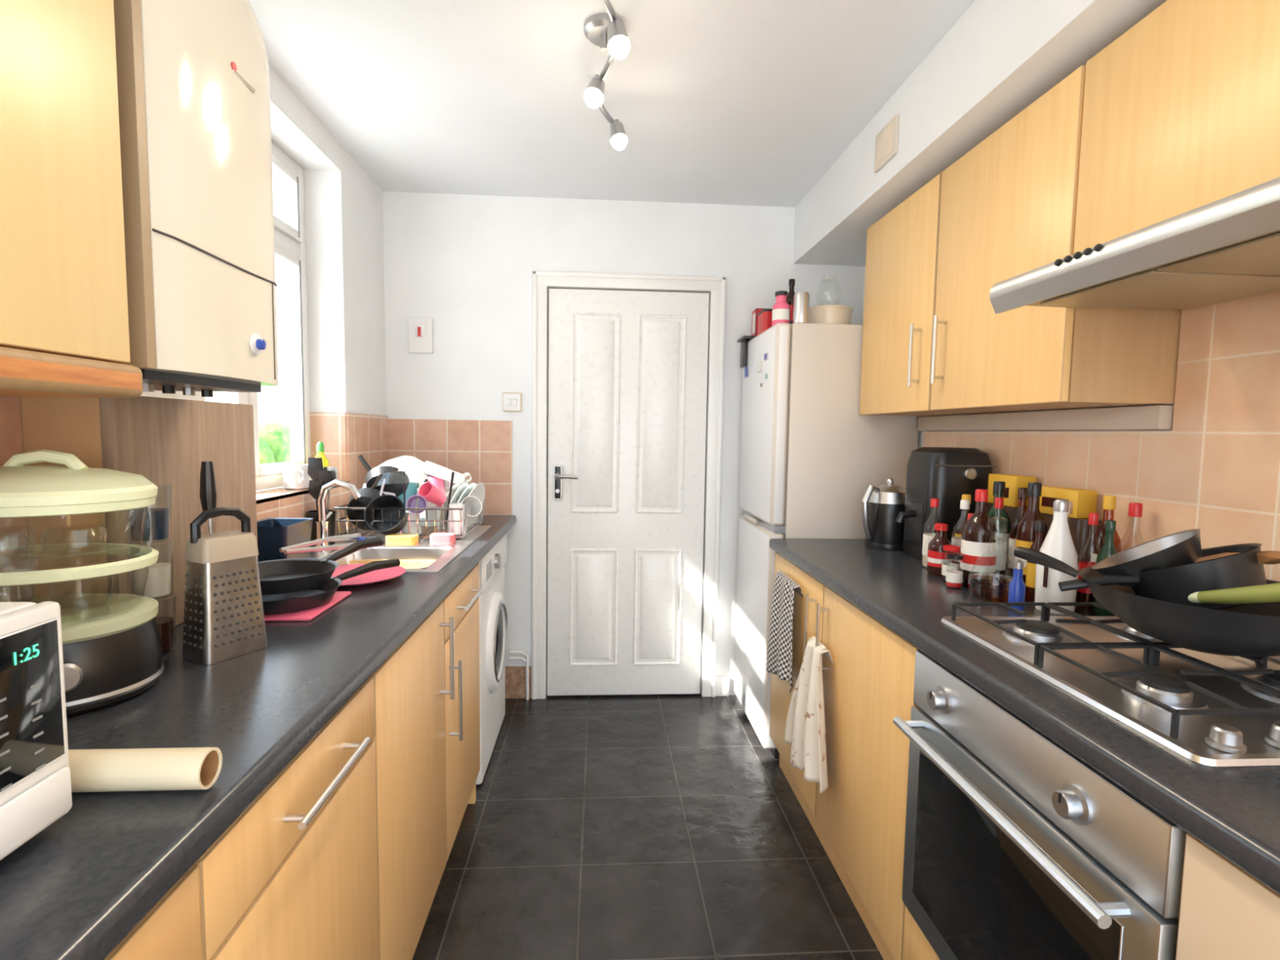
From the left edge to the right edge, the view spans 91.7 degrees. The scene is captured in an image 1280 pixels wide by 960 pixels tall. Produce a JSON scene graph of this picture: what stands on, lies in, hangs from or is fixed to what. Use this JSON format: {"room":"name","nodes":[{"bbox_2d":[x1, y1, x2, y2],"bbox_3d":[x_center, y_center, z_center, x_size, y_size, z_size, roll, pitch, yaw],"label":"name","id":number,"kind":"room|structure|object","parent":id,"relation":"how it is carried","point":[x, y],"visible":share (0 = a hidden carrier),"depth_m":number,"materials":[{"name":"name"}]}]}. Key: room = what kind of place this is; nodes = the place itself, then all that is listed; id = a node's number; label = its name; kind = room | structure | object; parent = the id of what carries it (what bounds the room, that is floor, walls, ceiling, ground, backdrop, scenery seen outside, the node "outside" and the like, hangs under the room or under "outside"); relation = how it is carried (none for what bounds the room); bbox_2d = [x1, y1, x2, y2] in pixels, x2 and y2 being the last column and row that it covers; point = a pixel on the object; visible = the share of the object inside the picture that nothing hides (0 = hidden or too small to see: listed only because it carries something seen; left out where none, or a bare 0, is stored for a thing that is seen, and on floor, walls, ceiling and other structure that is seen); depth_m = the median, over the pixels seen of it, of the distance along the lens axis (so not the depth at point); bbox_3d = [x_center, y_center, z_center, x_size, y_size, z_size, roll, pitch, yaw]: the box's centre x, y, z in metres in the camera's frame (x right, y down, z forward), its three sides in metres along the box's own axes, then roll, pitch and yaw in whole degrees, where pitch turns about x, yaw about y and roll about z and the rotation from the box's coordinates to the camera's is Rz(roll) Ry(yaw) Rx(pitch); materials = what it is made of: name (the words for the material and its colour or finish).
{"room":"kitchen","nodes":[
{"label":"kitchen","id":0,"kind":"room"},
{"bbox_2d":[0,65,388,600],"bbox_3d":[-1.162,0.025,0.936,0.202,2.400,4.007,1,4,-4],"label":"wall","id":1,"kind":"structure","parent":0,"point":[344,225],"depth_m":2.43,"materials":[{"name":"paint"}]},
{"bbox_2d":[0,0,142,398],"bbox_3d":[-0.829,-0.446,0.134,0.349,0.768,1.440,1,4,-4],"label":"upper cabinet","id":2,"kind":"object","parent":1,"relation":"attached to","point":[64,322],"visible":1,"depth_m":0.76,"materials":[{"name":"brown wood"}]},
{"bbox_2d":[113,0,278,397],"bbox_3d":[-0.879,-0.529,1.081,0.368,0.748,0.378,1,4,-4],"label":"boiler","id":3,"kind":"object","parent":1,"relation":"attached to","point":[193,86],"visible":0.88,"depth_m":1.01,"materials":[{"name":"beige metal"}]},
{"bbox_2d":[219,142,311,491],"bbox_3d":[-1.280,-0.557,1.986,0.090,1.200,0.880,1,4,-4],"label":"window","id":4,"kind":"structure","parent":1,"relation":"in","point":[290,234],"depth_m":2.33,"materials":[{"name":"white plastic"}]},
{"bbox_2d":[281,463,311,489],"bbox_3d":[-1.195,-0.011,2.165,0.095,0.084,0.101,1,4,-4],"label":"mug","id":5,"kind":"object","parent":1,"relation":"on","point":[295,477],"visible":0.87,"depth_m":2.13,"materials":[{"name":"white ceramic"}]},
{"bbox_2d":[315,441,328,466],"bbox_3d":[-1.208,-0.064,2.350,0.060,0.162,0.042,1,4,-4],"label":"dish soap bottle","id":6,"kind":"object","parent":1,"relation":"on","point":[320,446],"visible":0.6,"depth_m":2.34,"materials":[{"name":"yellow plastic"}]},
{"bbox_2d":[248,0,974,207],"bbox_3d":[0.081,-1.216,1.021,2.670,0.100,4.207,1,4,-4],"label":"ceiling","id":7,"kind":"structure","parent":0,"point":[724,102],"depth_m":1.95,"materials":[{"name":"paint"}]},
{"bbox_2d":[583,0,631,150],"bbox_3d":[-0.090,-1.141,1.746,0.139,0.164,0.668,1,4,-4],"label":"ceiling light","id":8,"kind":"object","parent":7,"relation":"attached to","point":[608,32],"depth_m":1.66,"materials":[{"name":"silver metal"}]},
{"bbox_2d":[793,0,1166,266],"bbox_3d":[1.042,-1.017,0.997,0.352,0.265,4.007,1,4,-4],"label":"ceiling bulkhead","id":9,"kind":"object","parent":7,"relation":"attached to","point":[999,57],"depth_m":1.66,"materials":[{"name":"white paint"}]},
{"bbox_2d":[874,113,899,173],"bbox_3d":[0.795,-1.085,2.008,0.012,0.120,0.150,1,4,-4],"label":"ceiling vent","id":10,"kind":"object","parent":9,"relation":"attached to","point":[886,140],"visible":1,"depth_m":1.99,"materials":[{"name":"beige plastic"}]},
{"bbox_2d":[382,191,864,698],"bbox_3d":[-0.064,-0.123,3.105,2.670,2.400,0.208,1,4,-4],"label":"wall","id":11,"kind":"structure","parent":0,"point":[465,264],"depth_m":2.94,"materials":[{"name":"paint"}]},
{"bbox_2d":[408,317,433,353],"bbox_3d":[-1.022,-0.672,2.888,0.110,0.160,0.035,1,4,-4],"label":"switch","id":12,"kind":"object","parent":11,"relation":"attached to","point":[420,340],"visible":1,"depth_m":2.88,"materials":[{"name":"white plastic"}]},
{"bbox_2d":[502,392,521,412],"bbox_3d":[-0.608,-0.369,2.944,0.090,0.090,0.021,1,4,-4],"label":"wall light switch","id":13,"kind":"object","parent":11,"relation":"attached to","point":[511,402],"visible":1,"depth_m":2.94,"materials":[{"name":"white plastic"}]},
{"bbox_2d":[509,650,528,700],"bbox_3d":[-0.590,0.954,3.035,0.093,0.248,0.016,1,4,-4],"label":"pipe","id":14,"kind":"object","parent":11,"relation":"attached to","point":[526,660],"visible":1,"depth_m":3.03,"materials":[{"name":"white"}]},
{"bbox_2d":[546,288,709,695],"bbox_3d":[-0.063,0.087,3.003,0.762,1.973,0.109,1,4,-4],"label":"door","id":15,"kind":"structure","parent":11,"relation":"in","point":[628,370],"depth_m":3.01,"materials":[{"name":"white wood"}]},
{"bbox_2d":[531,271,726,699],"bbox_3d":[-0.068,0.048,3.104,0.915,2.060,0.222,1,4,-4],"label":"door frame","id":16,"kind":"structure","parent":11,"relation":"attached to","point":[542,281],"depth_m":2.98,"materials":[{"name":"white wood"}]},
{"bbox_2d":[715,675,729,696],"bbox_3d":[0.414,1.037,3.121,0.070,0.100,0.014,1,4,-4],"label":"baseboard","id":17,"kind":"structure","parent":11,"relation":"attached to","point":[722,682],"depth_m":3.11,"materials":[{"name":"white wood"}]},
{"bbox_2d":[412,693,883,959],"bbox_3d":[0.044,1.276,1.210,2.670,0.100,4.207,1,4,-4],"label":"floor","id":18,"kind":"structure","parent":0,"point":[651,826],"depth_m":1.96,"materials":[{"name":"tile"}]},
{"bbox_2d":[105,559,483,959],"bbox_3d":[-0.746,0.811,0.796,0.622,0.868,2.755,1,4,-4],"label":"base cabinet","id":19,"kind":"object","parent":18,"relation":"on","point":[344,855],"visible":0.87,"depth_m":1.08,"materials":[{"name":"brown wood"}]},
{"bbox_2d":[0,515,515,959],"bbox_3d":[-0.780,0.324,1.181,0.598,0.040,3.599,1,4,-4],"label":"countertop","id":20,"kind":"structure","parent":19,"relation":"on","point":[75,890],"depth_m":0.79,"materials":[{"name":"laminate"}]},
{"bbox_2d":[0,601,71,860],"bbox_3d":[-0.740,0.249,0.379,0.378,0.230,0.470,1,4,-4],"label":"microwave oven","id":21,"kind":"object","parent":20,"relation":"on","point":[35,779],"visible":1,"depth_m":0.58,"materials":[{"name":"white plastic"}]},
{"bbox_2d":[0,448,164,717],"bbox_3d":[-0.887,0.138,0.914,0.309,0.366,0.241,1,4,-4],"label":"steamer","id":22,"kind":"object","parent":20,"relation":"on","point":[112,646],"visible":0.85,"depth_m":0.88,"materials":[{"name":"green plastic"}]},
{"bbox_2d":[20,395,257,626],"bbox_3d":[-1.011,0.060,1.313,0.147,0.457,0.448,1,4,-4],"label":"panel","id":23,"kind":"object","parent":20,"relation":"on","point":[164,441],"visible":0.38,"depth_m":1.17,"materials":[{"name":"brown wood"}]},
{"bbox_2d":[68,746,222,792],"bbox_3d":[-0.614,0.320,0.684,0.270,0.043,0.043,1,4,-4],"label":"tube","id":24,"kind":"object","parent":20,"relation":"on","point":[111,770],"visible":0.66,"depth_m":0.67,"materials":[{"name":"beige cardboard"}]},
{"bbox_2d":[125,484,176,652],"bbox_3d":[-0.864,0.158,1.099,0.068,0.298,0.068,1,4,-4],"label":"tumblers","id":25,"kind":"object","parent":20,"relation":"on","point":[157,524],"visible":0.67,"depth_m":1.08,"materials":[{"name":"brown"}]},
{"bbox_2d":[199,461,217,533],"bbox_3d":[-0.829,0.131,1.215,0.072,0.334,0.072,1,4,-4],"label":"knife","id":26,"kind":"object","parent":20,"relation":"on","point":[208,494],"visible":0.3,"depth_m":1.20,"materials":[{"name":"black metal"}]},
{"bbox_2d":[182,506,266,665],"bbox_3d":[-0.740,0.178,1.102,0.082,0.262,0.112,3,5,27],"label":"box grater","id":27,"kind":"object","parent":20,"relation":"on","point":[224,618],"visible":1,"depth_m":1.07,"materials":[{"name":"metal"}]},
{"bbox_2d":[257,517,313,561],"bbox_3d":[-1.016,0.187,1.738,0.134,0.140,0.174,1,4,-4],"label":"storage box","id":28,"kind":"object","parent":20,"relation":"on","point":[273,534],"visible":0.56,"depth_m":1.68,"materials":[{"name":"blue plastic"}]},
{"bbox_2d":[263,591,351,621],"bbox_3d":[-0.795,0.282,1.398,0.200,0.008,0.220,1,4,-4],"label":"chopping board","id":29,"kind":"object","parent":20,"relation":"on","point":[307,615],"visible":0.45,"depth_m":1.32,"materials":[{"name":"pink plastic"}]},
{"bbox_2d":[262,558,399,614],"bbox_3d":[-0.741,0.245,1.432,0.390,0.060,0.244,-2,5,-31],"label":"frying pan","id":30,"kind":"object","parent":29,"relation":"on","point":[280,603],"visible":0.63,"depth_m":1.42,"materials":[{"name":"black metal"}]},
{"bbox_2d":[257,538,382,595],"bbox_3d":[-0.799,0.195,1.460,0.232,0.070,0.370,1,4,3],"label":"frying pan","id":31,"kind":"object","parent":30,"relation":"on","point":[277,576],"visible":0.73,"depth_m":1.47,"materials":[{"name":"black metal"}]},
{"bbox_2d":[306,457,337,546],"bbox_3d":[-1.089,0.075,2.127,0.099,0.303,0.090,1,4,-4],"label":"utensil holder","id":32,"kind":"object","parent":20,"relation":"on","point":[321,475],"visible":0.58,"depth_m":2.11,"materials":[{"name":"black plastic"}]},
{"bbox_2d":[315,479,361,551],"bbox_3d":[-0.986,0.114,2.016,0.166,0.237,0.076,3,5,28],"label":"mixer tap","id":33,"kind":"object","parent":20,"relation":"on","point":[322,525],"visible":0.84,"depth_m":2.02,"materials":[{"name":"silver metal"}]},
{"bbox_2d":[331,563,405,586],"bbox_3d":[-0.761,0.258,1.655,0.256,0.018,0.256,1,4,-4],"label":"dinner plate","id":34,"kind":"object","parent":20,"relation":"on","point":[381,575],"visible":0.49,"depth_m":1.68,"materials":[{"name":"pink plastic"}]},
{"bbox_2d":[309,524,491,573],"bbox_3d":[-0.843,0.291,2.179,0.485,0.142,0.880,1,4,-4],"label":"sink","id":35,"kind":"object","parent":20,"relation":"in","point":[444,555],"visible":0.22,"depth_m":2.13,"materials":[{"name":"silver metal"}]},
{"bbox_2d":[279,533,366,554],"bbox_3d":[-0.846,0.181,1.681,0.051,0.047,0.281,2,5,18],"label":"tongs","id":36,"kind":"object","parent":35,"relation":"on","point":[299,548],"visible":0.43,"depth_m":1.66,"materials":[{"name":"silver metal"}]},
{"bbox_2d":[385,533,418,545],"bbox_3d":[-0.834,0.208,2.179,0.100,0.028,0.060,1,4,-4],"label":"sponge","id":37,"kind":"object","parent":35,"relation":"on","point":[391,539],"visible":1,"depth_m":2.15,"materials":[{"name":"yellow"}]},
{"bbox_2d":[333,454,485,539],"bbox_3d":[-0.851,0.055,2.394,0.503,0.300,0.486,1,4,-4],"label":"dish drying rack","id":38,"kind":"object","parent":35,"relation":"on","point":[406,494],"visible":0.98,"depth_m":2.31,"materials":[{"name":"silver metal"}]},
{"bbox_2d":[430,533,455,545],"bbox_3d":[-0.695,0.207,2.188,0.080,0.034,0.056,1,4,-4],"label":"sponge","id":39,"kind":"object","parent":35,"relation":"on","point":[438,539],"visible":1,"depth_m":2.16,"materials":[{"name":"pink"}]},
{"bbox_2d":[475,533,507,784],"bbox_3d":[-0.867,0.681,2.534,0.600,0.860,0.590,1,4,-4],"label":"washing machine","id":40,"kind":"object","parent":18,"relation":"on","point":[493,621],"visible":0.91,"depth_m":2.42,"materials":[{"name":"white metal"}]},
{"bbox_2d":[733,322,919,759],"bbox_3d":[0.782,0.245,2.752,0.590,1.745,0.570,1,4,-4],"label":"freezer","id":41,"kind":"object","parent":18,"relation":"on","point":[809,459],"visible":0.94,"depth_m":2.45,"materials":[{"name":"beige metal"}]},
{"bbox_2d":[737,308,764,368],"bbox_3d":[0.523,-0.654,2.868,0.120,0.260,0.140,1,4,-4],"label":"packet","id":42,"kind":"object","parent":41,"relation":"on","point":[744,340],"visible":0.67,"depth_m":2.84,"materials":[{"name":"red plastic"}]},
{"bbox_2d":[757,308,772,335],"bbox_3d":[0.574,-0.680,2.698,0.106,0.100,0.126,1,4,-4],"label":"tin","id":43,"kind":"object","parent":41,"relation":"on","point":[765,316],"visible":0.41,"depth_m":2.64,"materials":[{"name":"red metal"}]},
{"bbox_2d":[772,290,790,326],"bbox_3d":[0.567,-0.685,2.496,0.069,0.140,0.069,1,4,-4],"label":"shaker bottle","id":44,"kind":"object","parent":41,"relation":"on","point":[780,309],"visible":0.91,"depth_m":2.47,"materials":[{"name":"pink plastic"}]},
{"bbox_2d":[786,278,795,324],"bbox_3d":[0.627,-0.725,2.577,0.061,0.210,0.061,1,4,-4],"label":"sauce bottle","id":45,"kind":"object","parent":41,"relation":"on","point":[791,293],"visible":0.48,"depth_m":2.55,"materials":[{"name":"black glass"}]},
{"bbox_2d":[792,291,809,323],"bbox_3d":[0.635,-0.673,2.446,0.062,0.125,0.062,1,4,-4],"label":"can","id":46,"kind":"object","parent":41,"relation":"on","point":[801,299],"visible":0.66,"depth_m":2.42,"materials":[{"name":"silver metal"}]},
{"bbox_2d":[808,303,853,324],"bbox_3d":[0.769,-0.663,2.541,0.196,0.096,0.196,1,4,-4],"label":"casserole","id":47,"kind":"object","parent":41,"relation":"on","point":[828,313],"visible":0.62,"depth_m":2.46,"materials":[{"name":"beige ceramic"}]},
{"bbox_2d":[769,551,1279,959],"bbox_3d":[0.882,0.820,0.994,0.616,0.868,2.940,1,4,-4],"label":"base cabinet","id":48,"kind":"object","parent":18,"relation":"on","point":[859,820],"visible":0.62,"depth_m":1.52,"materials":[{"name":"brown wood"}]},
{"bbox_2d":[766,570,803,694],"bbox_3d":[0.505,0.529,2.179,0.053,0.378,0.349,1,4,-4],"label":"tea towel","id":49,"kind":"object","parent":48,"relation":"hanging from","point":[780,645],"visible":1,"depth_m":2.14,"materials":[{"name":"fabric"}]},
{"bbox_2d":[784,636,833,793],"bbox_3d":[0.513,0.688,1.861,0.074,0.408,0.326,1,4,-4],"label":"tea towel","id":50,"kind":"object","parent":48,"relation":"hanging from","point":[805,728],"visible":0.98,"depth_m":1.81,"materials":[{"name":"fabric"}]},
{"bbox_2d":[768,538,1279,894],"bbox_3d":[0.898,0.364,0.970,0.600,0.040,2.960,1,4,-4],"label":"countertop","id":51,"kind":"structure","parent":48,"relation":"on","point":[1234,811],"depth_m":0.93,"materials":[{"name":"laminate"}]},
{"bbox_2d":[861,477,905,551],"bbox_3d":[0.886,0.118,2.267,0.207,0.254,0.160,1,4,-4],"label":"electric kettle","id":52,"kind":"object","parent":51,"relation":"on","point":[881,528],"visible":0.9,"depth_m":2.21,"materials":[{"name":"black plastic"}]},
{"bbox_2d":[921,497,938,567],"bbox_3d":[0.907,0.164,1.920,0.057,0.215,0.057,1,4,-4],"label":"vinegar bottle","id":53,"kind":"object","parent":51,"relation":"on","point":[927,537],"visible":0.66,"depth_m":1.91,"materials":[{"name":"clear glass"}]},
{"bbox_2d":[926,523,951,576],"bbox_3d":[0.882,0.203,1.826,0.065,0.150,0.065,1,4,-4],"label":"sauce bottle","id":54,"kind":"object","parent":51,"relation":"on","point":[936,556],"visible":0.88,"depth_m":1.81,"materials":[{"name":"brown glass"}]},
{"bbox_2d":[895,447,997,560],"bbox_3d":[0.986,0.077,2.057,0.276,0.370,0.223,1,4,-4],"label":"air fryer","id":55,"kind":"object","parent":51,"relation":"on","point":[945,474],"visible":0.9,"depth_m":1.97,"materials":[{"name":"black plastic"}]},
{"bbox_2d":[941,544,960,580],"bbox_3d":[0.872,0.235,1.742,0.044,0.100,0.044,1,4,-4],"label":"spice jar","id":56,"kind":"object","parent":51,"relation":"on","point":[948,566],"visible":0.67,"depth_m":1.73,"materials":[{"name":"clear glass"}]},
{"bbox_2d":[945,553,964,587],"bbox_3d":[0.847,0.245,1.671,0.040,0.090,0.040,1,4,-4],"label":"spice jar","id":57,"kind":"object","parent":51,"relation":"on","point":[953,578],"visible":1,"depth_m":1.66,"materials":[{"name":"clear glass"}]},
{"bbox_2d":[951,499,969,570],"bbox_3d":[0.957,0.169,1.838,0.061,0.220,0.061,1,4,-4],"label":"ketchup bottle","id":58,"kind":"object","parent":51,"relation":"on","point":[964,504],"visible":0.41,"depth_m":1.82,"materials":[{"name":"clear glass"}]},
{"bbox_2d":[954,494,971,537],"bbox_3d":[0.993,0.159,1.900,0.053,0.230,0.053,1,4,-4],"label":"oil bottle","id":59,"kind":"object","parent":51,"relation":"on","point":[962,519],"visible":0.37,"depth_m":1.89,"materials":[{"name":"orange glass"}]},
{"bbox_2d":[967,513,973,520],"bbox_3d":[0.932,0.190,1.752,0.044,0.190,0.044,1,4,-4],"label":"sauce bottle","id":60,"kind":"object","parent":51,"relation":"on","point":[969,515],"visible":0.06,"depth_m":1.74,"materials":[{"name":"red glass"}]},
{"bbox_2d":[960,488,997,588],"bbox_3d":[0.917,0.158,1.679,0.086,0.265,0.086,1,4,-4],"label":"bottle","id":61,"kind":"object","parent":51,"relation":"on","point":[975,535],"visible":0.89,"depth_m":1.65,"materials":[{"name":"brown glass"}]},
{"bbox_2d":[967,516,1013,599],"bbox_3d":[0.899,0.196,1.570,0.116,0.205,0.116,1,4,-4],"label":"glass decanter","id":62,"kind":"object","parent":51,"relation":"on","point":[987,585],"visible":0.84,"depth_m":1.54,"materials":[{"name":"clear glass"}]},
{"bbox_2d":[986,480,1010,575],"bbox_3d":[1.026,0.143,1.785,0.069,0.280,0.069,1,4,-4],"label":"wine bottle","id":63,"kind":"object","parent":51,"relation":"on","point":[999,486],"visible":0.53,"depth_m":1.76,"materials":[{"name":"green glass"}]},
{"bbox_2d":[994,497,1007,574],"bbox_3d":[0.985,0.168,1.714,0.049,0.240,0.049,1,4,-4],"label":"bottle","id":64,"kind":"object","parent":51,"relation":"on","point":[998,503],"visible":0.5,"depth_m":1.70,"materials":[{"name":"clear glass"}]},
{"bbox_2d":[1008,559,1025,611],"bbox_3d":[0.885,0.246,1.457,0.034,0.120,0.034,1,4,-4],"label":"bottle","id":65,"kind":"object","parent":51,"relation":"on","point":[1016,593],"visible":0.94,"depth_m":1.45,"materials":[{"name":"blue plastic"}]},
{"bbox_2d":[1007,487,1027,577],"bbox_3d":[1.041,0.155,1.699,0.053,0.270,0.053,1,4,-4],"label":"bottle","id":66,"kind":"object","parent":51,"relation":"on","point":[1022,491],"visible":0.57,"depth_m":1.69,"materials":[{"name":"brown glass"}]},
{"bbox_2d":[1013,482,1047,584],"bbox_3d":[1.021,0.151,1.619,0.071,0.290,0.071,1,4,-4],"label":"wine bottle","id":67,"kind":"object","parent":51,"relation":"on","point":[1025,532],"visible":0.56,"depth_m":1.60,"materials":[{"name":"brown glass"}]},
{"bbox_2d":[1024,520,1044,602],"bbox_3d":[0.988,0.201,1.543,0.044,0.200,0.044,1,4,-4],"label":"sauce bottle","id":68,"kind":"object","parent":51,"relation":"on","point":[1039,526],"visible":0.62,"depth_m":1.53,"materials":[{"name":"brown glass"}]},
{"bbox_2d":[986,502,1102,601],"bbox_3d":[1.109,0.186,1.733,0.074,0.204,0.404,1,4,-4],"label":"spice rack","id":69,"kind":"object","parent":51,"relation":"on","point":[1079,531],"visible":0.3,"depth_m":1.54,"materials":[{"name":"brown"}]},
{"bbox_2d":[987,473,1035,507],"bbox_3d":[1.102,0.030,1.847,0.062,0.090,0.130,1,4,-4],"label":"cereal box","id":70,"kind":"object","parent":69,"relation":"on","point":[1013,482],"visible":0.72,"depth_m":1.80,"materials":[{"name":"yellow cardboard"}]},
{"bbox_2d":[1039,485,1097,518],"bbox_3d":[1.108,0.056,1.633,0.062,0.070,0.150,0,4,-12],"label":"box","id":71,"kind":"object","parent":69,"relation":"on","point":[1084,501],"visible":0.63,"depth_m":1.57,"materials":[{"name":"yellow cardboard"}]},
{"bbox_2d":[1034,499,1079,614],"bbox_3d":[0.981,0.177,1.458,0.084,0.262,0.084,1,4,-4],"label":"liquor bottle","id":72,"kind":"object","parent":51,"relation":"on","point":[1058,544],"visible":0.78,"depth_m":1.44,"materials":[{"name":"white ceramic"}]},
{"bbox_2d":[1067,501,1078,557],"bbox_3d":[1.051,0.177,1.543,0.063,0.250,0.063,1,4,-4],"label":"bottle","id":73,"kind":"object","parent":51,"relation":"on","point":[1070,509],"visible":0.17,"depth_m":1.52,"materials":[{"name":"clear glass"}]},
{"bbox_2d":[1075,512,1098,608],"bbox_3d":[1.070,0.193,1.475,0.044,0.230,0.044,1,4,-4],"label":"bottle","id":74,"kind":"object","parent":51,"relation":"on","point":[1084,595],"visible":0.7,"depth_m":1.47,"materials":[{"name":"clear glass"}]},
{"bbox_2d":[1092,520,1117,615],"bbox_3d":[1.073,0.202,1.426,0.044,0.220,0.044,1,4,-4],"label":"bottle","id":75,"kind":"object","parent":51,"relation":"on","point":[1108,548],"visible":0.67,"depth_m":1.42,"materials":[{"name":"green glass"}]},
{"bbox_2d":[1090,495,1120,562],"bbox_3d":[1.119,0.172,1.492,0.057,0.270,0.057,1,4,-4],"label":"olive oil bottle","id":76,"kind":"object","parent":51,"relation":"on","point":[1108,501],"visible":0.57,"depth_m":1.48,"materials":[{"name":"brown glass"}]},
{"bbox_2d":[941,602,1279,766],"bbox_3d":[0.914,0.312,1.087,0.470,0.046,0.610,1,4,-4],"label":"gas hob","id":77,"kind":"object","parent":51,"relation":"in","point":[1210,709],"visible":0.79,"depth_m":1.00,"materials":[{"name":"silver metal"}]},
{"bbox_2d":[1013,528,1279,656],"bbox_3d":[0.975,0.192,1.062,0.406,0.196,0.449,1,4,-4],"label":"wok","id":78,"kind":"object","parent":77,"relation":"on","point":[1220,600],"visible":1,"depth_m":1.05,"materials":[{"name":"black metal"}]},
{"bbox_2d":[1091,528,1201,586],"bbox_3d":[0.951,0.145,1.173,0.166,0.120,0.169,1,4,-4],"label":"frying pan","id":79,"kind":"object","parent":78,"relation":"on","point":[1147,564],"depth_m":1.12,"materials":[{"name":"grey metal"}]},
{"bbox_2d":[1116,502,1142,551],"bbox_3d":[1.133,0.182,1.431,0.057,0.260,0.057,1,4,-4],"label":"bottle","id":80,"kind":"object","parent":51,"relation":"on","point":[1135,509],"visible":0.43,"depth_m":1.41,"materials":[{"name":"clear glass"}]},
{"bbox_2d":[893,649,1187,959],"bbox_3d":[0.845,0.666,1.060,0.604,0.564,0.596,1,4,-4],"label":"built-in oven","id":81,"kind":"object","parent":48,"relation":"in","point":[1016,847],"visible":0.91,"depth_m":0.98,"materials":[{"name":"silver metal"}]},
{"bbox_2d":[862,265,1279,660],"bbox_3d":[1.298,0.050,1.095,0.208,2.400,4.007,1,4,-4],"label":"wall","id":82,"kind":"structure","parent":0,"point":[1216,472],"depth_m":1.31,"materials":[{"name":"tile"}]},
{"bbox_2d":[859,0,1279,416],"bbox_3d":[1.063,-0.493,0.970,0.300,0.705,2.870,1,4,-4],"label":"upper cabinet","id":83,"kind":"object","parent":82,"relation":"attached to","point":[1180,113],"visible":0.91,"depth_m":1.36,"materials":[{"name":"brown wood"}]},
{"bbox_2d":[917,404,1173,431],"bbox_3d":[1.134,-0.179,1.900,0.034,0.054,1.055,1,4,-4],"label":"under-cabinet light","id":84,"kind":"object","parent":83,"relation":"attached to","point":[1157,416],"visible":1,"depth_m":1.66,"materials":[{"name":"beige"}]},
{"bbox_2d":[989,177,1279,313],"bbox_3d":[0.969,-0.384,0.997,0.466,0.130,0.600,1,4,-4],"label":"extractor hood","id":85,"kind":"object","parent":83,"relation":"attached to","point":[1226,249],"visible":1,"depth_m":0.99,"materials":[{"name":"silver metal"}]},
{"label":"outside","id":86,"kind":"structure","parent":0,"visible":0},
{"bbox_3d":[-5.370,1.103,3.762,7.790,0.100,16.000,1,4,-4],"label":"ground","id":87,"kind":"structure","parent":86,"visible":0},
{"bbox_2d":[258,416,290,464],"bbox_3d":[-3.254,0.251,5.606,1.165,1.680,4.912,1,4,-4],"label":"hedge","id":88,"kind":"object","parent":87,"relation":"on","point":[274,438],"visible":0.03,"depth_m":5.02,"materials":[{"name":"green plant"}]}
]}

